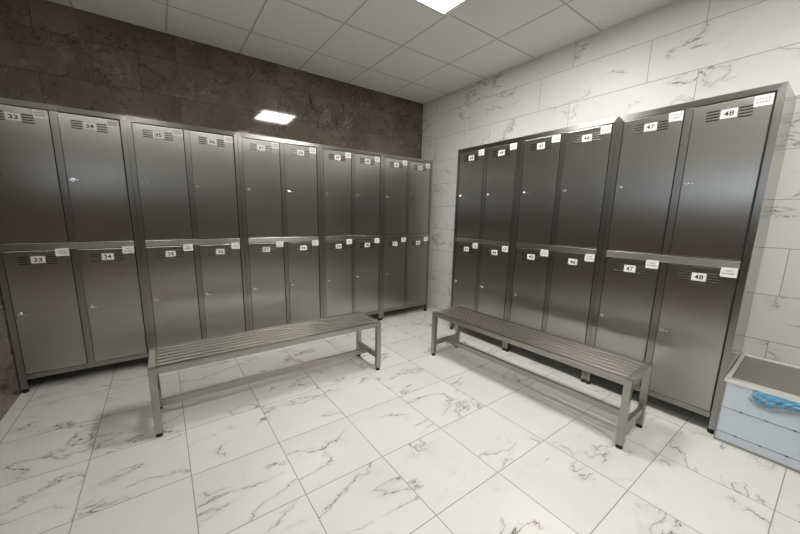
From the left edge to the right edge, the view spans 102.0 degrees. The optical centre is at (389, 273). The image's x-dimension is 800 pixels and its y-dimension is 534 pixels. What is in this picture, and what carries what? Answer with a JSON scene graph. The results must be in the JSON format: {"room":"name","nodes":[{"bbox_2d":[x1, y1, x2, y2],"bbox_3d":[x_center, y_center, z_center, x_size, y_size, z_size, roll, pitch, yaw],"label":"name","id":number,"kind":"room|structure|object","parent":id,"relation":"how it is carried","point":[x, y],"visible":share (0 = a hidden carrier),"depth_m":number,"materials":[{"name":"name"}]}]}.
{"room":"changing room","nodes":[
{"label":"changing room","id":0,"kind":"room"},
{"bbox_2d":[0,286,31,420],"bbox_3d":[-2.419,-0.070,1.720,0.100,2.130,1.950,-6,12,-35],"label":"wall","id":1,"kind":"structure","parent":0,"point":[10,388],"depth_m":2.24,"materials":[{"name":"brown stone"}]},
{"bbox_2d":[0,0,422,158],"bbox_3d":[-1.312,-0.782,3.651,4.230,2.891,0.100,-6,12,-35],"label":"wall","id":2,"kind":"structure","parent":0,"point":[52,53],"depth_m":2.96,"materials":[{"name":"brown stone"}]},
{"bbox_2d":[47,0,675,103],"bbox_3d":[0.791,-1.721,0.563,4.330,0.100,7.200,-6,12,-35],"label":"ceiling","id":3,"kind":"structure","parent":0,"point":[405,49],"depth_m":2.77,"materials":[{"name":"white tile"}]},
{"bbox_2d":[412,0,470,16],"bbox_3d":[0.371,-1.951,2.147,0.596,0.012,0.596,-6,12,-35],"label":"recessed light","id":4,"kind":"object","parent":3,"relation":"in","point":[445,8],"visible":1,"depth_m":2.41,"materials":[{"name":"white paint"}]},
{"bbox_2d":[419,0,461,12],"bbox_3d":[0.371,-1.953,2.146,0.500,0.008,0.540,-6,12,-35],"label":"diffuser","id":5,"kind":"object","parent":4,"relation":"attached to","point":[439,6],"depth_m":2.41,"materials":[{"name":"white plastic"}]},
{"bbox_2d":[0,305,799,533],"bbox_3d":[0.745,1.224,1.085,4.330,0.100,7.200,-6,12,-35],"label":"floor","id":6,"kind":"structure","parent":0,"point":[454,440],"depth_m":1.82,"materials":[{"name":"white tile"}]},
{"bbox_2d":[0,97,151,392],"bbox_3d":[-2.482,-0.187,2.587,0.792,2.056,0.431,-6,12,-35],"label":"tall cabinet","id":7,"kind":"object","parent":6,"relation":"on","point":[72,284],"visible":0.9,"depth_m":2.40,"materials":[{"name":"metal"}]},
{"bbox_2d":[17,256,30,264],"bbox_3d":[-2.587,-0.089,2.286,0.063,0.058,0.005,-6,12,-35],"label":"vent","id":8,"kind":"object","parent":7,"relation":"attached to","point":[21,260],"depth_m":2.29,"materials":[{"name":"metal"}]},
{"bbox_2d":[21,113,34,123],"bbox_3d":[-2.458,-1.047,2.198,0.063,0.058,0.005,-6,12,-35],"label":"vent","id":9,"kind":"object","parent":7,"relation":"attached to","point":[26,118],"depth_m":2.20,"materials":[{"name":"metal"}]},
{"bbox_2d":[45,255,57,263],"bbox_3d":[-2.473,-0.098,2.366,0.063,0.058,0.005,-6,12,-35],"label":"vent","id":10,"kind":"object","parent":7,"relation":"attached to","point":[49,259],"depth_m":2.37,"materials":[{"name":"metal"}]},
{"bbox_2d":[70,119,82,128],"bbox_3d":[-2.260,-1.071,2.335,0.063,0.058,0.005,-6,12,-35],"label":"vent","id":11,"kind":"object","parent":7,"relation":"attached to","point":[74,123],"depth_m":2.33,"materials":[{"name":"metal"}]},
{"bbox_2d":[90,253,100,260],"bbox_3d":[-2.275,-0.122,2.503,0.063,0.058,0.005,-6,12,-35],"label":"vent","id":12,"kind":"object","parent":7,"relation":"attached to","point":[93,256],"depth_m":2.50,"materials":[{"name":"metal"}]},
{"bbox_2d":[96,123,107,132],"bbox_3d":[-2.146,-1.081,2.414,0.063,0.058,0.005,-6,12,-35],"label":"vent","id":13,"kind":"object","parent":7,"relation":"attached to","point":[100,127],"depth_m":2.41,"materials":[{"name":"metal"}]},
{"bbox_2d":[114,253,123,259],"bbox_3d":[-2.161,-0.132,2.583,0.063,0.058,0.005,-6,12,-35],"label":"vent","id":14,"kind":"object","parent":7,"relation":"attached to","point":[117,256],"depth_m":2.58,"materials":[{"name":"metal"}]},
{"bbox_2d":[125,116,249,347],"bbox_3d":[-1.834,-0.257,3.037,0.792,2.056,0.431,-6,12,-35],"label":"tall cabinet","id":15,"kind":"object","parent":6,"relation":"on","point":[186,178],"visible":0.86,"depth_m":2.83,"materials":[{"name":"metal"}]},
{"bbox_2d":[143,129,151,137],"bbox_3d":[-1.923,-1.107,2.568,0.063,0.058,0.005,-6,12,-35],"label":"vent","id":16,"kind":"object","parent":15,"relation":"attached to","point":[147,133],"depth_m":2.57,"materials":[{"name":"metal"}]},
{"bbox_2d":[156,251,164,257],"bbox_3d":[-1.938,-0.158,2.736,0.063,0.058,0.005,-6,12,-35],"label":"vent","id":17,"kind":"object","parent":15,"relation":"attached to","point":[159,254],"depth_m":2.74,"materials":[{"name":"metal"}]},
{"bbox_2d":[164,132,172,140],"bbox_3d":[-1.809,-1.117,2.648,0.063,0.058,0.005,-6,12,-35],"label":"vent","id":18,"kind":"object","parent":15,"relation":"attached to","point":[168,136],"depth_m":2.65,"materials":[{"name":"metal"}]},
{"bbox_2d":[176,250,184,256],"bbox_3d":[-1.824,-0.168,2.816,0.063,0.058,0.005,-6,12,-35],"label":"vent","id":19,"kind":"object","parent":15,"relation":"attached to","point":[179,253],"depth_m":2.82,"materials":[{"name":"metal"}]},
{"bbox_2d":[198,136,206,143],"bbox_3d":[-1.611,-1.141,2.785,0.063,0.058,0.005,-6,12,-35],"label":"vent","id":20,"kind":"object","parent":15,"relation":"attached to","point":[201,139],"depth_m":2.78,"materials":[{"name":"metal"}]},
{"bbox_2d":[217,139,224,146],"bbox_3d":[-1.497,-1.150,2.865,0.063,0.058,0.005,-6,12,-35],"label":"vent","id":21,"kind":"object","parent":15,"relation":"attached to","point":[220,142],"depth_m":2.87,"materials":[{"name":"metal"}]},
{"bbox_2d":[147,311,380,437],"bbox_3d":[-0.845,0.675,2.503,1.609,0.438,0.375,-6,12,-34],"label":"bench","id":22,"kind":"object","parent":6,"relation":"on","point":[168,358],"visible":1,"depth_m":2.31,"materials":[{"name":"metal"}]},
{"bbox_2d":[237,132,322,330],"bbox_3d":[-1.186,-0.326,3.487,0.792,2.056,0.431,-6,12,-35],"label":"tall cabinet","id":23,"kind":"object","parent":6,"relation":"on","point":[280,186],"visible":0.83,"depth_m":3.29,"materials":[{"name":"metal"}]},
{"bbox_2d":[320,144,382,320],"bbox_3d":[-0.537,-0.396,3.938,0.792,2.056,0.431,-6,12,-35],"label":"tall cabinet","id":24,"kind":"object","parent":6,"relation":"on","point":[350,179],"visible":0.91,"depth_m":3.74,"materials":[{"name":"metal"}]},
{"bbox_2d":[380,154,432,319],"bbox_3d":[0.111,-0.466,4.388,0.792,2.056,0.431,-6,12,-35],"label":"tall cabinet","id":25,"kind":"object","parent":6,"relation":"on","point":[406,181],"visible":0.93,"depth_m":4.20,"materials":[{"name":"metal"}]},
{"bbox_2d":[449,137,521,349],"bbox_3d":[1.116,-0.298,3.532,0.431,2.056,0.772,-6,12,-35],"label":"tall cabinet","id":26,"kind":"object","parent":6,"relation":"on","point":[487,174],"visible":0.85,"depth_m":3.35,"materials":[{"name":"metal"}]},
{"bbox_2d":[431,306,653,448],"bbox_3d":[1.031,0.686,2.604,0.375,0.438,1.609,-7,12,-36],"label":"bench","id":27,"kind":"object","parent":6,"relation":"on","point":[627,371],"visible":1,"depth_m":2.26,"materials":[{"name":"metal"}]},
{"bbox_2d":[504,116,618,382],"bbox_3d":[1.559,-0.181,2.911,0.431,2.056,0.772,-6,12,-35],"label":"tall cabinet","id":28,"kind":"object","parent":6,"relation":"on","point":[564,177],"visible":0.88,"depth_m":2.71,"materials":[{"name":"metal"}]},
{"bbox_2d":[545,141,551,148],"bbox_3d":[1.342,-1.083,2.738,0.005,0.058,0.061,-6,12,-35],"label":"vent","id":29,"kind":"object","parent":28,"relation":"attached to","point":[548,144],"depth_m":2.74,"materials":[{"name":"metal"}]},
{"bbox_2d":[561,257,567,264],"bbox_3d":[1.462,-0.102,2.716,0.005,0.058,0.061,-6,12,-35],"label":"vent","id":30,"kind":"object","parent":28,"relation":"attached to","point":[564,260],"depth_m":2.71,"materials":[{"name":"metal"}]},
{"bbox_2d":[574,135,581,143],"bbox_3d":[1.477,-1.051,2.548,0.005,0.058,0.061,-6,12,-35],"label":"vent","id":31,"kind":"object","parent":28,"relation":"attached to","point":[577,138],"depth_m":2.55,"materials":[{"name":"metal"}]},
{"bbox_2d":[577,259,584,266],"bbox_3d":[1.540,-0.078,2.607,0.005,0.058,0.061,-6,12,-35],"label":"vent","id":32,"kind":"object","parent":28,"relation":"attached to","point":[580,262],"depth_m":2.61,"materials":[{"name":"metal"}]},
{"bbox_2d":[591,132,600,141],"bbox_3d":[1.555,-1.027,2.439,0.005,0.058,0.061,-6,12,-35],"label":"vent","id":33,"kind":"object","parent":28,"relation":"attached to","point":[595,136],"depth_m":2.44,"materials":[{"name":"metal"}]},
{"bbox_2d":[585,81,796,433],"bbox_3d":[2.003,-0.065,2.290,0.431,2.056,0.772,-6,12,-35],"label":"tall cabinet","id":34,"kind":"object","parent":6,"relation":"on","point":[694,184],"visible":0.91,"depth_m":2.07,"materials":[{"name":"metal"}]},
{"bbox_2d":[614,263,623,271],"bbox_3d":[1.692,-0.041,2.394,0.005,0.058,0.061,-6,12,-35],"label":"vent","id":35,"kind":"object","parent":34,"relation":"attached to","point":[618,267],"depth_m":2.39,"materials":[{"name":"metal"}]},
{"bbox_2d":[633,124,643,133],"bbox_3d":[1.707,-0.990,2.226,0.005,0.058,0.061,-6,12,-35],"label":"vent","id":36,"kind":"object","parent":34,"relation":"attached to","point":[637,128],"depth_m":2.22,"materials":[{"name":"metal"}]},
{"bbox_2d":[636,266,645,274],"bbox_3d":[1.770,-0.018,2.285,0.005,0.058,0.061,-6,12,-35],"label":"vent","id":37,"kind":"object","parent":34,"relation":"attached to","point":[640,270],"depth_m":2.28,"materials":[{"name":"metal"}]},
{"bbox_2d":[657,120,668,130],"bbox_3d":[1.785,-0.967,2.117,0.005,0.058,0.061,-6,12,-35],"label":"vent","id":38,"kind":"object","parent":34,"relation":"attached to","point":[662,125],"depth_m":2.12,"materials":[{"name":"metal"}]},
{"bbox_2d":[678,270,690,279],"bbox_3d":[1.906,0.015,2.095,0.005,0.058,0.061,-6,12,-35],"label":"vent","id":39,"kind":"object","parent":34,"relation":"attached to","point":[682,274],"depth_m":2.09,"materials":[{"name":"metal"}]},
{"bbox_2d":[705,110,719,121],"bbox_3d":[1.921,-0.934,1.927,0.005,0.058,0.061,-6,12,-35],"label":"vent","id":40,"kind":"object","parent":34,"relation":"attached to","point":[710,115],"depth_m":1.93,"materials":[{"name":"metal"}]},
{"bbox_2d":[706,274,719,284],"bbox_3d":[1.984,0.039,1.987,0.005,0.058,0.061,-6,12,-35],"label":"vent","id":41,"kind":"object","parent":34,"relation":"attached to","point":[711,279],"depth_m":1.99,"materials":[{"name":"metal"}]},
{"bbox_2d":[737,104,753,117],"bbox_3d":[1.999,-0.910,1.819,0.005,0.058,0.061,-6,12,-35],"label":"vent","id":42,"kind":"object","parent":34,"relation":"attached to","point":[743,110],"depth_m":1.82,"materials":[{"name":"metal"}]},
{"bbox_2d":[713,353,799,473],"bbox_3d":[2.315,0.815,1.955,0.477,0.451,0.388,-6,12,-35],"label":"storage box","id":43,"kind":"object","parent":6,"relation":"on","point":[769,434],"visible":1,"depth_m":1.88,"materials":[{"name":"plastic"}]},
{"bbox_2d":[752,390,799,411],"bbox_3d":[2.145,0.732,1.756,0.018,0.099,0.272,-6,12,-35],"label":"plastic bag","id":44,"kind":"object","parent":43,"relation":"hanging from","point":[767,400],"visible":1,"depth_m":1.79,"materials":[{"name":"blue plastic"}]},
{"bbox_2d":[422,0,799,366],"bbox_3d":[2.499,-0.434,2.026,0.100,2.891,7.200,-6,12,-35],"label":"wall","id":45,"kind":"structure","parent":0,"point":[678,51],"depth_m":2.44,"materials":[{"name":"white tile"}]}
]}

